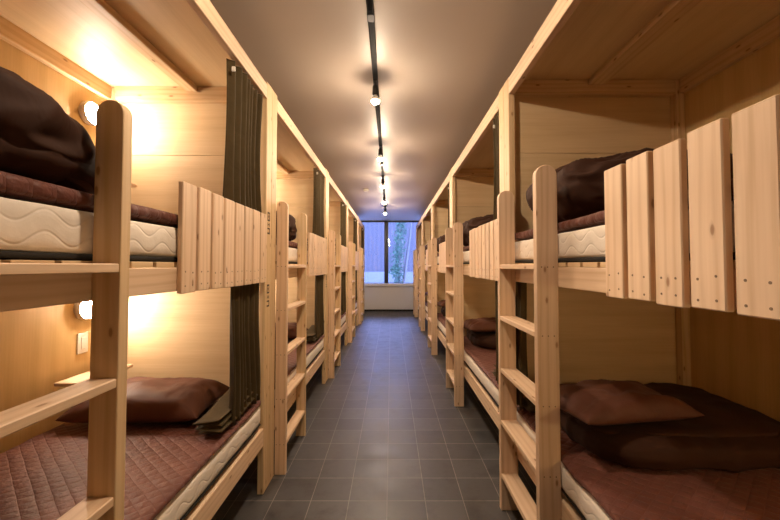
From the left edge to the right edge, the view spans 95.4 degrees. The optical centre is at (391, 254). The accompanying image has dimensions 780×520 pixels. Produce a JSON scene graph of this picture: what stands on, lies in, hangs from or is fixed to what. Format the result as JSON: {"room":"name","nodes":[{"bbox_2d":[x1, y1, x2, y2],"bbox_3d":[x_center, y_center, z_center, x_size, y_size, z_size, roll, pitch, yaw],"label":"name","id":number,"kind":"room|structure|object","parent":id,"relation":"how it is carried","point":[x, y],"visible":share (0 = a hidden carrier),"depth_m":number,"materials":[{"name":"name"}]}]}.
{"room":"dormitory","nodes":[
{"label":"dormitory","id":0,"kind":"room"},
{"bbox_2d":[211,311,536,519],"bbox_3d":[0.005,1.600,4.380,3.919,0.100,13.850,0,-2,0],"label":"floor","id":1,"kind":"structure","parent":0,"point":[386,438],"depth_m":2.77,"materials":[{"name":"tile"}]},
{"bbox_2d":[0,0,271,519],"bbox_3d":[-1.285,0.158,1.311,1.134,2.599,2.052,0,-2,0],"label":"bunk bed","id":2,"kind":"object","parent":1,"relation":"on","point":[155,72],"visible":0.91,"depth_m":1.78,"materials":[{"name":"brown wood"}]},
{"bbox_2d":[73,301,91,319],"bbox_3d":[-1.807,0.316,2.122,0.061,0.140,0.140,0,-2,0],"label":"wall lamp","id":3,"kind":"object","parent":2,"relation":"attached to","point":[82,311],"visible":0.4,"depth_m":2.08,"materials":[{"name":"white plastic"}]},
{"bbox_2d":[77,332,87,354],"bbox_3d":[-1.833,0.522,2.110,0.010,0.120,0.072,0,-2,0],"label":"switch plate","id":4,"kind":"object","parent":2,"relation":"attached to","point":[82,338],"visible":1,"depth_m":2.10,"materials":[{"name":"white plastic"}]},
{"bbox_2d":[78,101,97,125],"bbox_3d":[-1.807,-0.860,2.156,0.061,0.140,0.140,0,-2,0],"label":"wall lamp","id":5,"kind":"object","parent":2,"relation":"attached to","point":[87,109],"visible":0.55,"depth_m":2.12,"materials":[{"name":"white plastic"}]},
{"bbox_2d":[0,197,177,261],"bbox_3d":[-1.269,-0.042,1.317,0.943,0.138,1.842,0,-2,0],"label":"mattress","id":6,"kind":"object","parent":2,"relation":"on","point":[28,230],"visible":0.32,"depth_m":0.86,"materials":[{"name":"white fabric"}]},
{"bbox_2d":[0,171,177,227],"bbox_3d":[-1.268,-0.137,1.319,0.946,0.050,1.843,0,-2,0],"label":"pad","id":7,"kind":"object","parent":6,"relation":"on","point":[12,186],"visible":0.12,"depth_m":0.87,"materials":[{"name":"brown fabric"}]},
{"bbox_2d":[0,67,94,193],"bbox_3d":[-1.249,-0.312,0.813,0.954,0.264,0.842,0,-2,0],"label":"duvet","id":8,"kind":"object","parent":7,"relation":"on","point":[39,141],"visible":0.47,"depth_m":0.81,"materials":[{"name":"brown fabric"}]},
{"bbox_2d":[54,364,132,386],"bbox_3d":[-1.701,0.690,2.051,0.155,0.018,0.366,0,-2,0],"label":"shelf","id":9,"kind":"object","parent":2,"relation":"attached to","point":[73,380],"depth_m":1.93,"materials":[{"name":"brown wood"}]},
{"bbox_2d":[153,407,260,519],"bbox_3d":[-1.269,0.966,1.287,0.943,0.128,1.843,0,-2,0],"label":"mattress","id":10,"kind":"object","parent":2,"relation":"on","point":[180,506],"visible":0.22,"depth_m":1.56,"materials":[{"name":"white fabric"}]},
{"bbox_2d":[0,400,260,519],"bbox_3d":[-1.268,0.883,1.290,0.947,0.036,1.845,0,-2,0],"label":"pad","id":11,"kind":"object","parent":10,"relation":"on","point":[43,477],"visible":0.53,"depth_m":1.47,"materials":[{"name":"brown fabric"}]},
{"bbox_2d":[55,376,228,422],"bbox_3d":[-1.328,0.790,1.986,0.690,0.176,0.430,0,-2,-2],"label":"pillow","id":12,"kind":"object","parent":11,"relation":"on","point":[149,399],"visible":0.7,"depth_m":1.84,"materials":[{"name":"brown fabric"}]},
{"bbox_2d":[192,283,260,433],"bbox_3d":[-0.871,0.515,1.955,0.147,0.719,0.527,0,-2,0],"label":"curtain","id":13,"kind":"object","parent":2,"relation":"hanging from","point":[245,373],"visible":0.98,"depth_m":1.92,"materials":[{"name":"fabric"}]},
{"bbox_2d":[223,58,262,212],"bbox_3d":[-0.871,-0.582,1.971,0.147,0.856,0.554,0,-2,0],"label":"curtain","id":14,"kind":"object","parent":2,"relation":"hanging from","point":[241,180],"visible":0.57,"depth_m":1.93,"materials":[{"name":"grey fabric"}]},
{"bbox_2d":[269,89,327,482],"bbox_3d":[-1.285,0.219,3.364,1.134,2.599,2.052,0,-2,0],"label":"bunk bed","id":15,"kind":"object","parent":1,"relation":"on","point":[292,287],"visible":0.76,"depth_m":2.96,"materials":[{"name":"beige wood"}]},
{"bbox_2d":[276,245,307,263],"bbox_3d":[-1.269,0.018,3.370,0.943,0.138,1.842,0,-2,0],"label":"mattress","id":16,"kind":"object","parent":15,"relation":"on","point":[292,253],"visible":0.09,"depth_m":2.90,"materials":[{"name":"white fabric"}]},
{"bbox_2d":[276,238,307,250],"bbox_3d":[-1.268,-0.077,3.373,0.946,0.050,1.843,0,-2,0],"label":"pad","id":17,"kind":"object","parent":16,"relation":"on","point":[291,244],"visible":0.03,"depth_m":2.91,"materials":[{"name":"brown fabric"}]},
{"bbox_2d":[276,211,296,240],"bbox_3d":[-1.249,-0.252,2.866,0.954,0.264,0.842,0,-2,0],"label":"duvet","id":18,"kind":"object","parent":17,"relation":"on","point":[292,221],"visible":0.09,"depth_m":2.83,"materials":[{"name":"brown fabric"}]},
{"bbox_2d":[274,339,323,407],"bbox_3d":[-1.269,1.027,3.340,0.943,0.128,1.843,0,-2,0],"label":"mattress","id":19,"kind":"object","parent":15,"relation":"on","point":[318,348],"visible":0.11,"depth_m":3.56,"materials":[{"name":"white fabric"}]},
{"bbox_2d":[274,335,323,389],"bbox_3d":[-1.268,0.944,3.343,0.947,0.036,1.845,0,-2,0],"label":"pad","id":20,"kind":"object","parent":19,"relation":"on","point":[292,357],"visible":0.13,"depth_m":3.36,"materials":[{"name":"brown fabric"}]},
{"bbox_2d":[275,322,307,339],"bbox_3d":[-1.328,0.851,4.039,0.690,0.176,0.430,0,-2,-2],"label":"pillow","id":21,"kind":"object","parent":20,"relation":"on","point":[292,327],"visible":0.16,"depth_m":3.87,"materials":[{"name":"brown fabric"}]},
{"bbox_2d":[306,274,323,341],"bbox_3d":[-0.871,0.575,4.008,0.147,0.719,0.527,0,-2,0],"label":"curtain","id":22,"kind":"object","parent":15,"relation":"hanging from","point":[315,331],"visible":0.97,"depth_m":3.92,"materials":[{"name":"black fabric"}]},
{"bbox_2d":[307,168,323,244],"bbox_3d":[-0.871,-0.522,4.024,0.147,0.856,0.554,0,-2,0],"label":"curtain","id":23,"kind":"object","parent":15,"relation":"hanging from","point":[318,197],"visible":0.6,"depth_m":3.96,"materials":[{"name":"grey fabric"}]},
{"bbox_2d":[326,172,347,380],"bbox_3d":[-1.285,0.279,5.417,1.134,2.599,2.052,0,-2,0],"label":"bunk bed","id":24,"kind":"object","parent":1,"relation":"on","point":[338,264],"visible":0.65,"depth_m":5.02,"materials":[{"name":"beige wood"}]},
{"bbox_2d":[335,202,345,250],"bbox_3d":[-0.871,-0.461,6.077,0.147,0.856,0.554,0,-2,0],"label":"curtain","id":25,"kind":"object","parent":24,"relation":"hanging from","point":[342,206],"visible":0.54,"depth_m":5.98,"materials":[{"name":"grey fabric"}]},
{"bbox_2d":[341,315,345,325],"bbox_3d":[-1.269,1.087,5.393,0.943,0.128,1.843,0,-2,0],"label":"mattress","id":26,"kind":"object","parent":24,"relation":"on","point":[343,319],"visible":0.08,"depth_m":5.96,"materials":[{"name":"white fabric"}]},
{"bbox_2d":[341,272,345,314],"bbox_3d":[-0.871,0.636,6.061,0.147,0.719,0.527,0,-2,0],"label":"curtain","id":27,"kind":"object","parent":24,"relation":"hanging from","point":[343,274],"visible":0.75,"depth_m":5.98,"materials":[{"name":"black fabric"}]},
{"bbox_2d":[347,203,357,343],"bbox_3d":[-1.285,0.340,7.470,1.134,2.599,2.052,0,-2,0],"label":"bunk bed","id":28,"kind":"object","parent":1,"relation":"on","point":[352,312],"visible":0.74,"depth_m":7.06,"materials":[{"name":"beige wood"}]},
{"bbox_2d":[353,218,356,250],"bbox_3d":[-0.871,-0.400,8.130,0.147,0.856,0.554,0,-2,0],"label":"curtain","id":29,"kind":"object","parent":28,"relation":"hanging from","point":[354,219],"visible":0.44,"depth_m":8.04,"materials":[{"name":"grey fabric"}]},
{"bbox_2d":[355,270,356,301],"bbox_3d":[-0.871,0.697,8.114,0.147,0.719,0.527,0,-2,0],"label":"curtain","id":30,"kind":"object","parent":28,"relation":"hanging from","point":[355,270],"visible":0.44,"depth_m":8.03,"materials":[{"name":"black fabric"}]},
{"bbox_2d":[358,217,364,323],"bbox_3d":[-1.285,0.401,9.523,1.134,2.599,2.052,0,-2,0],"label":"bunk bed","id":31,"kind":"object","parent":1,"relation":"on","point":[361,266],"visible":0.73,"depth_m":8.61,"materials":[{"name":"beige wood"}]},
{"bbox_2d":[358,228,363,257],"bbox_3d":[-0.871,-0.340,10.183,0.147,0.856,0.554,0,-2,0],"label":"curtain","id":32,"kind":"object","parent":31,"relation":"hanging from","point":[362,229],"visible":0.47,"depth_m":10.09,"materials":[{"name":"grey fabric"}]},
{"bbox_2d":[364,283,418,310],"bbox_3d":[0.000,1.316,11.039,3.440,0.859,0.285,0,-2,0],"label":"wall","id":33,"kind":"structure","parent":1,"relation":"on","point":[377,296],"depth_m":10.97,"materials":[{"name":"white paint"}]},
{"bbox_2d":[413,217,421,316],"bbox_3d":[1.251,0.397,9.471,1.224,2.603,2.052,0,-2,0],"label":"bunk bed","id":34,"kind":"object","parent":1,"relation":"on","point":[418,226],"visible":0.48,"depth_m":9.77,"materials":[{"name":"brown wood"}]},
{"bbox_2d":[419,201,431,330],"bbox_3d":[1.251,0.337,7.418,1.224,2.603,2.052,0,-2,0],"label":"bunk bed","id":35,"kind":"object","parent":1,"relation":"on","point":[427,216],"visible":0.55,"depth_m":7.74,"materials":[{"name":"brown wood"}]},
{"bbox_2d":[427,170,450,354],"bbox_3d":[1.251,0.276,5.365,1.224,2.603,2.052,0,-2,0],"label":"bunk bed","id":36,"kind":"object","parent":1,"relation":"on","point":[436,273],"visible":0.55,"depth_m":5.78,"materials":[{"name":"brown wood"}]},
{"bbox_2d":[437,319,445,336],"bbox_3d":[1.244,1.086,5.341,1.013,0.128,1.842,0,-2,0],"label":"mattress","id":37,"kind":"object","parent":36,"relation":"on","point":[440,326],"visible":0.09,"depth_m":5.22,"materials":[{"name":"white fabric"}]},
{"bbox_2d":[437,313,445,327],"bbox_3d":[1.243,1.003,5.345,1.016,0.036,1.842,0,-2,0],"label":"pad","id":38,"kind":"object","parent":37,"relation":"on","point":[440,317],"visible":0.1,"depth_m":5.58,"materials":[{"name":"brown fabric"}]},
{"bbox_2d":[441,307,445,315],"bbox_3d":[1.297,0.926,5.867,0.949,0.144,0.757,0,-2,0],"label":"duvet","id":39,"kind":"object","parent":38,"relation":"on","point":[443,309],"visible":0.09,"depth_m":5.76,"materials":[{"name":"brown fabric"}]},
{"bbox_2d":[437,300,445,306],"bbox_3d":[1.014,0.777,5.724,0.540,0.134,0.360,0,-2,-9],"label":"pillow","id":40,"kind":"object","parent":39,"relation":"on","point":[442,303],"visible":0.26,"depth_m":5.63,"materials":[{"name":"brown fabric"}]},
{"bbox_2d":[448,184,449,227],"bbox_3d":[0.810,-0.504,4.611,0.150,0.856,0.265,0,-2,0],"label":"curtain","id":41,"kind":"object","parent":36,"relation":"hanging from","point":[448,184],"visible":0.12,"depth_m":4.59,"materials":[{"name":"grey fabric"}]},
{"bbox_3d":[1.244,0.077,5.372,1.013,0.138,1.842,0,-2,0],"label":"mattress","id":42,"kind":"object","parent":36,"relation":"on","visible":0},
{"bbox_3d":[1.243,-0.018,5.373,1.017,0.050,1.846,0,-2,0],"label":"pad","id":43,"kind":"object","parent":42,"relation":"on","visible":0},
{"bbox_2d":[437,235,444,251],"bbox_3d":[1.221,-0.210,5.923,1.008,0.361,0.784,0,-2,4],"label":"duvet","id":44,"kind":"object","parent":43,"relation":"on","point":[441,239],"visible":0.06,"depth_m":5.78,"materials":[{"name":"brown fabric"}]},
{"bbox_2d":[445,87,503,428],"bbox_3d":[1.251,0.215,3.312,1.224,2.603,2.052,0,-2,0],"label":"bunk bed","id":45,"kind":"object","parent":1,"relation":"on","point":[470,288],"visible":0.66,"depth_m":3.64,"materials":[{"name":"brown wood"}]},
{"bbox_2d":[463,251,468,263],"bbox_3d":[1.244,0.017,3.318,1.013,0.138,1.842,0,-2,0],"label":"mattress","id":46,"kind":"object","parent":45,"relation":"on","point":[466,253],"visible":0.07,"depth_m":3.52,"materials":[{"name":"white fabric"}]},
{"bbox_2d":[463,246,468,251],"bbox_3d":[1.243,-0.078,3.320,1.016,0.050,1.846,0,-2,0],"label":"pad","id":47,"kind":"object","parent":46,"relation":"on","point":[466,248],"visible":0.05,"depth_m":3.56,"materials":[{"name":"brown fabric"}]},
{"bbox_2d":[462,214,492,245],"bbox_3d":[1.221,-0.270,3.870,1.008,0.361,0.784,0,-2,4],"label":"duvet","id":48,"kind":"object","parent":47,"relation":"on","point":[473,223],"visible":0.15,"depth_m":3.69,"materials":[{"name":"brown fabric"}]},
{"bbox_2d":[464,350,498,406],"bbox_3d":[1.244,1.025,3.288,1.013,0.128,1.842,0,-2,0],"label":"mattress","id":49,"kind":"object","parent":45,"relation":"on","point":[487,384],"visible":0.11,"depth_m":2.87,"materials":[{"name":"white fabric"}]},
{"bbox_2d":[464,336,498,389],"bbox_3d":[1.243,0.943,3.292,1.016,0.036,1.842,0,-2,0],"label":"pad","id":50,"kind":"object","parent":49,"relation":"on","point":[484,358],"visible":0.15,"depth_m":3.21,"materials":[{"name":"brown fabric"}]},
{"bbox_2d":[466,329,495,348],"bbox_3d":[1.297,0.865,3.814,0.949,0.144,0.757,0,-2,0],"label":"duvet","id":51,"kind":"object","parent":50,"relation":"on","point":[487,340],"visible":0.22,"depth_m":3.55,"materials":[{"name":"brown fabric"}]},
{"bbox_2d":[464,317,495,331],"bbox_3d":[1.014,0.716,3.671,0.540,0.134,0.360,0,-2,-9],"label":"pillow","id":52,"kind":"object","parent":51,"relation":"on","point":[485,324],"visible":0.52,"depth_m":3.53,"materials":[{"name":"brown fabric"}]},
{"bbox_2d":[492,281,498,384],"bbox_3d":[0.810,0.532,2.523,0.150,0.718,0.269,0,-2,0],"label":"curtain","id":53,"kind":"object","parent":45,"relation":"hanging from","point":[495,372],"visible":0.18,"depth_m":2.49,"materials":[{"name":"black fabric"}]},
{"bbox_2d":[493,112,499,219],"bbox_3d":[0.810,-0.565,2.558,0.150,0.856,0.265,0,-2,0],"label":"curtain","id":54,"kind":"object","parent":45,"relation":"hanging from","point":[496,119],"visible":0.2,"depth_m":2.53,"materials":[{"name":"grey fabric"}]},
{"bbox_2d":[497,0,779,519],"bbox_3d":[1.251,0.155,1.259,1.224,2.603,2.052,0,-2,0],"label":"bunk bed","id":55,"kind":"object","parent":1,"relation":"on","point":[598,78],"visible":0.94,"depth_m":1.77,"materials":[{"name":"brown wood"}]},
{"bbox_2d":[515,282,534,412],"bbox_3d":[0.780,0.518,2.045,0.090,0.718,0.232,0,-2,0],"label":"curtain","id":56,"kind":"object","parent":55,"relation":"hanging from","point":[522,400],"visible":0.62,"depth_m":2.06,"materials":[{"name":"black fabric"}]},
{"bbox_2d":[517,412,611,519],"bbox_3d":[1.244,0.965,1.235,1.013,0.128,1.842,0,-2,0],"label":"mattress","id":57,"kind":"object","parent":55,"relation":"on","point":[585,504],"visible":0.08,"depth_m":1.41,"materials":[{"name":"white fabric"}]},
{"bbox_2d":[517,405,779,519],"bbox_3d":[1.243,0.882,1.238,1.016,0.036,1.842,0,-2,0],"label":"pad","id":58,"kind":"object","parent":57,"relation":"on","point":[624,492],"visible":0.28,"depth_m":1.31,"materials":[{"name":"brown fabric"}]},
{"bbox_2d":[560,382,779,472],"bbox_3d":[1.297,0.804,1.761,0.949,0.144,0.757,0,-2,0],"label":"duvet","id":59,"kind":"object","parent":58,"relation":"on","point":[732,436],"visible":0.56,"depth_m":1.48,"materials":[{"name":"brown fabric"}]},
{"bbox_2d":[560,379,704,424],"bbox_3d":[1.014,0.656,1.617,0.540,0.134,0.360,0,-2,-9],"label":"pillow","id":60,"kind":"object","parent":59,"relation":"on","point":[600,401],"visible":0.91,"depth_m":1.49,"materials":[{"name":"brown fabric"}]},
{"bbox_2d":[515,201,735,262],"bbox_3d":[1.244,-0.044,1.265,1.013,0.138,1.842,0,-2,0],"label":"mattress","id":61,"kind":"object","parent":55,"relation":"on","point":[588,244],"visible":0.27,"depth_m":1.40,"materials":[{"name":"white fabric"}]},
{"bbox_2d":[515,178,733,240],"bbox_3d":[1.243,-0.139,1.267,1.016,0.050,1.846,0,-2,0],"label":"pad","id":62,"kind":"object","parent":61,"relation":"on","point":[598,218],"visible":0.14,"depth_m":1.41,"materials":[{"name":"brown fabric"}]},
{"bbox_2d":[526,147,732,222],"bbox_3d":[1.221,-0.331,1.817,1.008,0.361,0.784,0,-2,4],"label":"duvet","id":63,"kind":"object","parent":62,"relation":"on","point":[580,183],"visible":0.2,"depth_m":1.58,"materials":[{"name":"brown fabric"}]},
{"bbox_2d":[210,0,556,220],"bbox_3d":[0.005,-1.339,4.466,3.919,0.100,13.850,0,-2,0],"label":"ceiling","id":64,"kind":"structure","parent":0,"point":[442,65],"depth_m":2.61,"materials":[{"name":"grey paint"}]},
{"bbox_2d":[366,0,385,207],"bbox_3d":[-0.124,-1.281,4.090,0.040,0.036,10.500,0,-2,0],"label":"track","id":65,"kind":"object","parent":64,"relation":"attached to","point":[369,3],"visible":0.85,"depth_m":2.38,"materials":[{"name":"black metal"}]},
{"bbox_2d":[372,78,378,104],"bbox_3d":[-0.118,-1.221,2.677,0.060,0.172,0.110,0,-2,0],"label":"lamp","id":66,"kind":"object","parent":65,"relation":"attached to","point":[375,88],"visible":1,"depth_m":2.66,"materials":[{"name":"black metal"}]},
{"bbox_2d":[372,84,378,95],"bbox_3d":[-0.118,-1.247,2.678,0.050,0.083,0.050,0,-2,0],"label":"socket","id":67,"kind":"object","parent":66,"relation":"attached to","point":[375,88],"depth_m":2.66,"materials":[{"name":"black metal"}]},
{"bbox_2d":[378,145,382,160],"bbox_3d":[-0.125,-1.179,4.127,0.060,0.172,0.110,0,-2,0],"label":"lamp","id":68,"kind":"object","parent":65,"relation":"attached to","point":[380,151],"visible":1,"depth_m":4.11,"materials":[{"name":"black metal"}]},
{"bbox_2d":[378,148,382,154],"bbox_3d":[-0.125,-1.204,4.127,0.050,0.083,0.050,0,-2,0],"label":"socket","id":69,"kind":"object","parent":68,"relation":"attached to","point":[380,152],"depth_m":4.11,"materials":[{"name":"black metal"}]},
{"bbox_2d":[381,176,384,187],"bbox_3d":[-0.131,-1.136,5.576,0.060,0.172,0.110,0,-2,0],"label":"lamp","id":70,"kind":"object","parent":65,"relation":"attached to","point":[382,179],"visible":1,"depth_m":5.55,"materials":[{"name":"black metal"}]},
{"bbox_3d":[0.005,1.352,11.225,3.719,0.800,0.120,0,-2,0],"label":"wall","id":71,"kind":"structure","parent":0,"visible":0},
{"bbox_2d":[361,221,418,282],"bbox_3d":[0.005,-0.068,11.267,3.719,2.040,0.090,0,-2,0],"label":"window","id":72,"kind":"structure","parent":71,"relation":"in","point":[384,222],"depth_m":11.24,"materials":[{"name":"black metal"}]},
{"label":"outside","id":73,"kind":"structure","parent":0,"visible":0},
{"bbox_3d":[0.000,2.772,35.614,60.000,0.100,48.640,0,-2,0],"label":"ground","id":74,"kind":"structure","parent":73,"visible":0},
{"bbox_2d":[362,223,417,282],"bbox_3d":[0.000,-0.334,26.992,28.000,5.600,6.060,0,-2,0],"label":"building","id":75,"kind":"structure","parent":74,"relation":"on","point":[374,232],"depth_m":24.02,"materials":[{"name":"stone"}]},
{"bbox_2d":[388,223,411,282],"bbox_3d":[0.396,-0.209,15.454,1.057,4.669,2.408,0,-2,0],"label":"tree","id":76,"kind":"object","parent":74,"relation":"on","point":[397,269],"visible":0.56,"depth_m":15.42,"materials":[{"name":"green plant"}]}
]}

